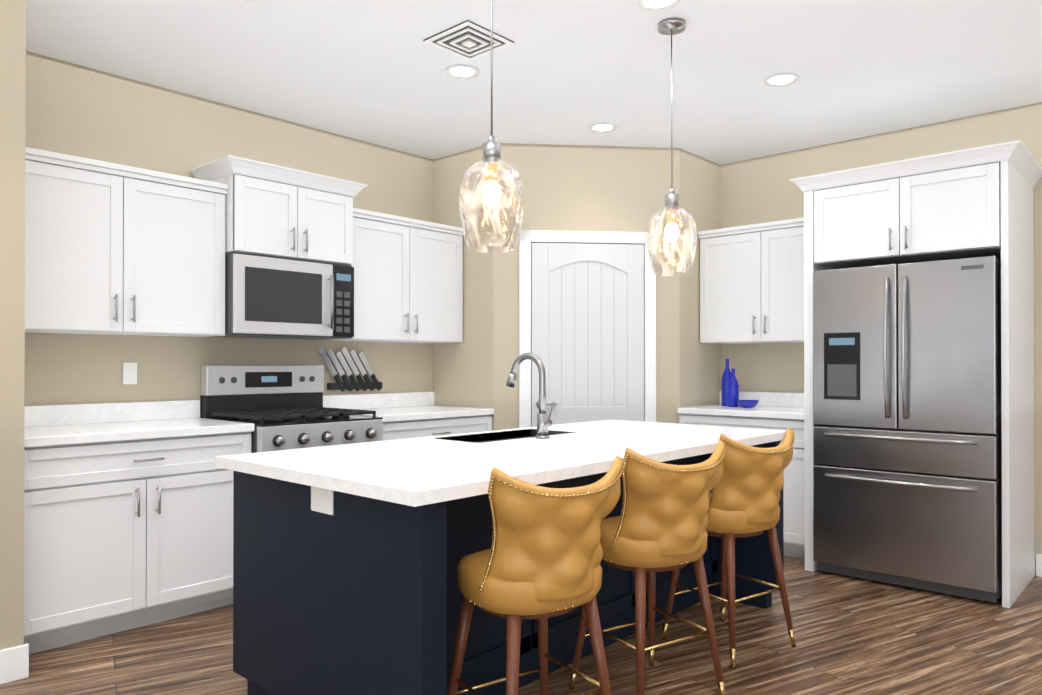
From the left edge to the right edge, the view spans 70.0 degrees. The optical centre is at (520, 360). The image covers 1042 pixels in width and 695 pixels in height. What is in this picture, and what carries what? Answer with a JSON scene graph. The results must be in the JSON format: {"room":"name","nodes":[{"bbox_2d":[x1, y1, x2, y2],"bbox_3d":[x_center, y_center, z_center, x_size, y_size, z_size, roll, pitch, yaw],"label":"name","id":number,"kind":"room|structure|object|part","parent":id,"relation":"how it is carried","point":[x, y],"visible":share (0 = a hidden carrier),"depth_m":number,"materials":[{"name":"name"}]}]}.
{"room":"kitchen","nodes":[
{"label":"kitchen","id":0,"kind":"room"},
{"bbox_2d":[0,0,28,684],"bbox_3d":[-2.262,-0.129,3.119,0.799,2.730,0.150,0,0,42],"label":"wall","id":1,"kind":"structure","parent":0,"point":[14,657],"depth_m":2.87,"materials":[{"name":"beige paint"}]},
{"bbox_2d":[24,51,432,405],"bbox_3d":[-2.411,-0.127,3.637,0.120,2.730,8.466,0,0,42],"label":"wall","id":2,"kind":"structure","parent":0,"point":[72,109],"depth_m":4.10,"materials":[{"name":"beige paint"}]},
{"bbox_2d":[25,151,227,336],"bbox_3d":[-2.043,-0.525,3.707,0.327,0.778,1.035,0,0,42],"label":"upper cabinet","id":3,"kind":"object","parent":2,"relation":"attached to","point":[109,250],"depth_m":3.59,"materials":[{"name":"white wood"}]},
{"bbox_2d":[123,362,136,383],"bbox_3d":[-2.060,0.068,3.921,0.009,0.115,0.070,0,0,42],"label":"electrical outlet","id":4,"kind":"object","parent":2,"relation":"attached to","point":[129,372],"visible":1,"depth_m":3.92,"materials":[{"name":"white plastic"}]},
{"bbox_2d":[24,392,434,426],"bbox_3d":[-1.573,0.272,4.447,0.020,0.100,2.768,0,0,42],"label":"backsplash","id":5,"kind":"structure","parent":2,"relation":"attached to","point":[42,415],"depth_m":3.98,"materials":[{"name":"white stone"}]},
{"bbox_2d":[196,155,355,266],"bbox_3d":[-1.411,-0.823,4.350,0.397,0.485,0.760,0,0,42],"label":"upper cabinet","id":6,"kind":"object","parent":2,"relation":"attached to","point":[270,209],"depth_m":4.15,"materials":[{"name":"white wood"}]},
{"bbox_2d":[210,252,353,339],"bbox_3d":[-1.390,-0.356,4.328,0.449,0.440,0.752,0,0,42],"label":"microwave","id":7,"kind":"object","parent":6,"relation":"attached to","point":[276,297],"visible":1,"depth_m":4.16,"materials":[{"name":"grey metal"}]},
{"bbox_2d":[318,347,381,391],"bbox_3d":[-1.129,0.057,4.923,0.036,0.293,0.505,0,0,42],"label":"rack","id":8,"kind":"object","parent":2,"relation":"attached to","point":[357,386],"visible":0.96,"depth_m":4.90,"materials":[{"name":"black"}]},
{"bbox_2d":[322,211,463,343],"bbox_3d":[-0.854,-0.518,5.013,0.327,0.778,0.969,0,0,42],"label":"upper cabinet","id":9,"kind":"object","parent":2,"relation":"attached to","point":[408,274],"depth_m":4.88,"materials":[{"name":"white wood"}]},
{"bbox_2d":[0,556,1041,694],"bbox_3d":[0.356,1.275,1.110,7.604,0.100,8.466,0,0,42],"label":"floor","id":10,"kind":"structure","parent":0,"point":[856,636],"depth_m":3.14,"materials":[{"name":"brown wood"}]},
{"bbox_2d":[24,431,253,653],"bbox_3d":[-1.936,0.798,3.602,0.617,0.881,1.033,0,0,42],"label":"base cabinet","id":11,"kind":"object","parent":10,"relation":"on","point":[128,515],"depth_m":3.34,"materials":[{"name":"white wood"}]},
{"bbox_2d":[24,419,253,446],"bbox_3d":[-1.930,0.338,3.599,0.632,0.040,1.034,0,0,42],"label":"countertop","id":12,"kind":"structure","parent":11,"relation":"on","point":[60,434],"depth_m":3.48,"materials":[{"name":"white stone"}]},
{"bbox_2d":[200,365,382,452],"bbox_3d":[-1.287,0.634,4.228,0.733,1.215,0.752,0,0,42],"label":"range","id":13,"kind":"object","parent":10,"relation":"on","point":[280,407],"visible":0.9,"depth_m":4.21,"materials":[{"name":"grey metal"}]},
{"bbox_2d":[383,415,491,440],"bbox_3d":[-0.746,0.805,4.909,0.617,0.881,0.967,0,0,42],"label":"base cabinet","id":14,"kind":"object","parent":10,"relation":"on","point":[415,428],"depth_m":4.68,"materials":[{"name":"white wood"}]},
{"bbox_2d":[356,403,493,422],"bbox_3d":[-0.740,0.345,4.906,0.632,0.040,0.968,0,0,42],"label":"countertop","id":15,"kind":"structure","parent":14,"relation":"on","point":[389,414],"depth_m":4.79,"materials":[{"name":"white stone"}]},
{"bbox_2d":[233,440,783,694],"bbox_3d":[0.133,0.813,3.227,1.060,0.846,2.368,0,0,42],"label":"kitchen island","id":16,"kind":"object","parent":10,"relation":"on","point":[347,558],"depth_m":2.44,"materials":[{"name":"blue"}]},
{"bbox_2d":[215,420,785,507],"bbox_3d":[0.132,0.371,3.235,1.130,0.038,2.460,0,0,42],"label":"island countertop","id":17,"kind":"structure","parent":16,"relation":"on","point":[418,472],"depth_m":2.65,"materials":[{"name":"white stone"}]},
{"bbox_2d":[431,428,562,443],"bbox_3d":[-0.065,0.449,3.523,0.330,0.188,0.700,0,0,42],"label":"sink","id":18,"kind":"object","parent":17,"relation":"in","point":[516,433],"depth_m":3.69,"materials":[{"name":"black metal"}]},
{"bbox_2d":[506,353,555,438],"bbox_3d":[0.040,0.158,3.452,0.253,0.388,0.100,0,0,42],"label":"faucet","id":19,"kind":"object","parent":17,"relation":"on","point":[544,422],"visible":1,"depth_m":3.37,"materials":[{"name":"silver metal"}]},
{"bbox_2d":[447,455,625,694],"bbox_3d":[0.041,0.760,2.239,0.478,0.944,0.466,0,0,-34],"label":"stool","id":20,"kind":"object","parent":10,"relation":"on","point":[540,560],"visible":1,"depth_m":2.07,"materials":[{"name":"yellow leather"}]},
{"bbox_2d":[569,440,726,694],"bbox_3d":[0.478,0.763,2.719,0.478,0.944,0.466,0,0,-32],"label":"stool","id":21,"kind":"object","parent":10,"relation":"on","point":[660,524],"visible":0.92,"depth_m":2.54,"materials":[{"name":"yellow leather"}]},
{"bbox_2d":[661,428,795,668],"bbox_3d":[0.922,0.766,3.236,0.478,0.944,0.466,0,0,-35],"label":"stool","id":22,"kind":"object","parent":10,"relation":"on","point":[744,497],"visible":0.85,"depth_m":3.06,"materials":[{"name":"yellow leather"}]},
{"bbox_2d":[679,416,818,567],"bbox_3d":[1.647,0.806,5.078,0.938,0.880,0.617,0,0,42],"label":"base cabinet","id":23,"kind":"object","parent":10,"relation":"on","point":[798,475],"depth_m":4.62,"materials":[{"name":"white wood"}]},
{"bbox_2d":[677,404,812,419],"bbox_3d":[1.642,0.346,5.075,0.938,0.040,0.631,0,0,42],"label":"countertop","id":24,"kind":"structure","parent":23,"relation":"on","point":[762,411],"depth_m":4.89,"materials":[{"name":"white stone"}]},
{"bbox_2d":[721,359,758,407],"bbox_3d":[1.532,0.156,5.244,0.322,0.340,0.221,0,0,42],"label":"bottles","id":25,"kind":"object","parent":24,"relation":"on","point":[729,390],"visible":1,"depth_m":5.25,"materials":[{"name":"blue glass"}]},
{"bbox_2d":[813,256,1001,602],"bbox_3d":[2.283,0.359,4.298,0.912,1.765,0.864,0,0,42],"label":"fridge","id":26,"kind":"object","parent":10,"relation":"on","point":[907,467],"visible":0.98,"depth_m":3.98,"materials":[{"name":"grey metal"}]},
{"bbox_2d":[26,0,1041,164],"bbox_3d":[0.356,-1.555,1.125,7.604,0.100,8.466,0,0,42],"label":"ceiling","id":27,"kind":"structure","parent":0,"point":[567,72],"depth_m":3.75,"materials":[{"name":"white paint"}]},
{"bbox_2d":[239,0,263,2],"bbox_3d":[-1.113,-1.490,2.999,0.176,0.008,0.176,0,0,42],"label":"recessed light","id":28,"kind":"object","parent":27,"relation":"in","point":[252,1],"visible":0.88,"depth_m":3.07,"materials":[{"name":"white"}]},
{"bbox_2d":[445,64,478,78],"bbox_3d":[-0.302,-1.486,3.830,0.176,0.008,0.176,0,0,42],"label":"recessed light","id":29,"kind":"object","parent":27,"relation":"in","point":[460,71],"visible":0.96,"depth_m":3.83,"materials":[{"name":"white"}]},
{"bbox_2d":[423,20,513,60],"bbox_3d":[-0.243,-1.482,3.472,0.300,0.018,0.300,0,0,42],"label":"ceiling vent","id":30,"kind":"object","parent":27,"relation":"in","point":[468,40],"visible":0.98,"depth_m":3.45,"materials":[{"name":"grey metal"}]},
{"bbox_2d":[459,0,523,252],"bbox_3d":[-0.098,-0.933,2.478,0.218,1.127,0.218,0,0,42],"label":"pendant light","id":31,"kind":"object","parent":27,"relation":"hanging from","point":[491,163],"visible":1,"depth_m":2.44,"materials":[{"name":"clear glass"}]},
{"bbox_2d":[589,123,616,132],"bbox_3d":[0.519,-1.481,4.732,0.176,0.008,0.176,0,0,42],"label":"recessed light","id":32,"kind":"object","parent":27,"relation":"in","point":[602,127],"visible":0.98,"depth_m":4.73,"materials":[{"name":"white"}]},
{"bbox_2d":[637,0,679,11],"bbox_3d":[0.568,-1.490,3.078,0.176,0.008,0.176,0,0,42],"label":"recessed light","id":33,"kind":"object","parent":27,"relation":"in","point":[654,5],"visible":1,"depth_m":3.11,"materials":[{"name":"white"}]},
{"bbox_2d":[647,18,696,275],"bbox_3d":[0.668,-0.937,3.296,0.218,1.110,0.218,0,0,42],"label":"pendant light","id":34,"kind":"object","parent":27,"relation":"hanging from","point":[671,26],"visible":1,"depth_m":3.26,"materials":[{"name":"clear glass"}]},
{"bbox_2d":[764,73,798,86],"bbox_3d":[1.377,-1.485,3.937,0.176,0.008,0.176,0,0,42],"label":"recessed light","id":35,"kind":"object","parent":27,"relation":"in","point":[780,79],"visible":1,"depth_m":3.93,"materials":[{"name":"white"}]},
{"bbox_2d":[433,143,719,429],"bbox_3d":[0.430,-0.116,5.558,1.495,2.730,1.561,0,0,42],"label":"wall","id":36,"kind":"structure","parent":0,"point":[586,305],"depth_m":5.13,"materials":[{"name":"beige paint"}]},
{"bbox_3d":[0.463,0.179,5.091,0.950,2.135,0.068,0,0,-6],"label":"pantry door","id":37,"kind":"part","parent":36,"relation":"part of","materials":[{"name":"white wood"}]},
{"bbox_2d":[720,102,1041,575],"bbox_3d":[3.210,-0.124,4.163,7.484,2.730,0.120,0,0,42],"label":"wall","id":38,"kind":"structure","parent":0,"point":[764,189],"depth_m":5.09,"materials":[{"name":"beige paint"}]},
{"bbox_2d":[698,220,824,343],"bbox_3d":[1.744,-0.516,5.193,0.938,0.778,0.327,0,0,42],"label":"upper cabinet","id":39,"kind":"object","parent":38,"relation":"attached to","point":[756,283],"depth_m":5.09,"materials":[{"name":"white wood"}]},
{"bbox_2d":[719,392,812,407],"bbox_3d":[1.848,0.277,5.302,0.938,0.100,0.019,0,0,42],"label":"backsplash","id":40,"kind":"structure","parent":38,"relation":"attached to","point":[778,399],"depth_m":5.29,"materials":[{"name":"white stone"}]},
{"bbox_2d":[809,144,1028,269],"bbox_3d":[2.331,-0.825,4.356,0.942,0.505,0.777,0,0,42],"label":"upper cabinet","id":41,"kind":"object","parent":38,"relation":"attached to","point":[972,202],"depth_m":4.02,"materials":[{"name":"white wood"}]},
{"bbox_2d":[1036,554,1041,576],"bbox_3d":[4.449,1.170,2.936,4.010,0.130,0.015,0,0,42],"label":"baseboard","id":42,"kind":"structure","parent":38,"relation":"attached to","point":[1038,565],"depth_m":4.27,"materials":[{"name":"white wood"}]}
]}

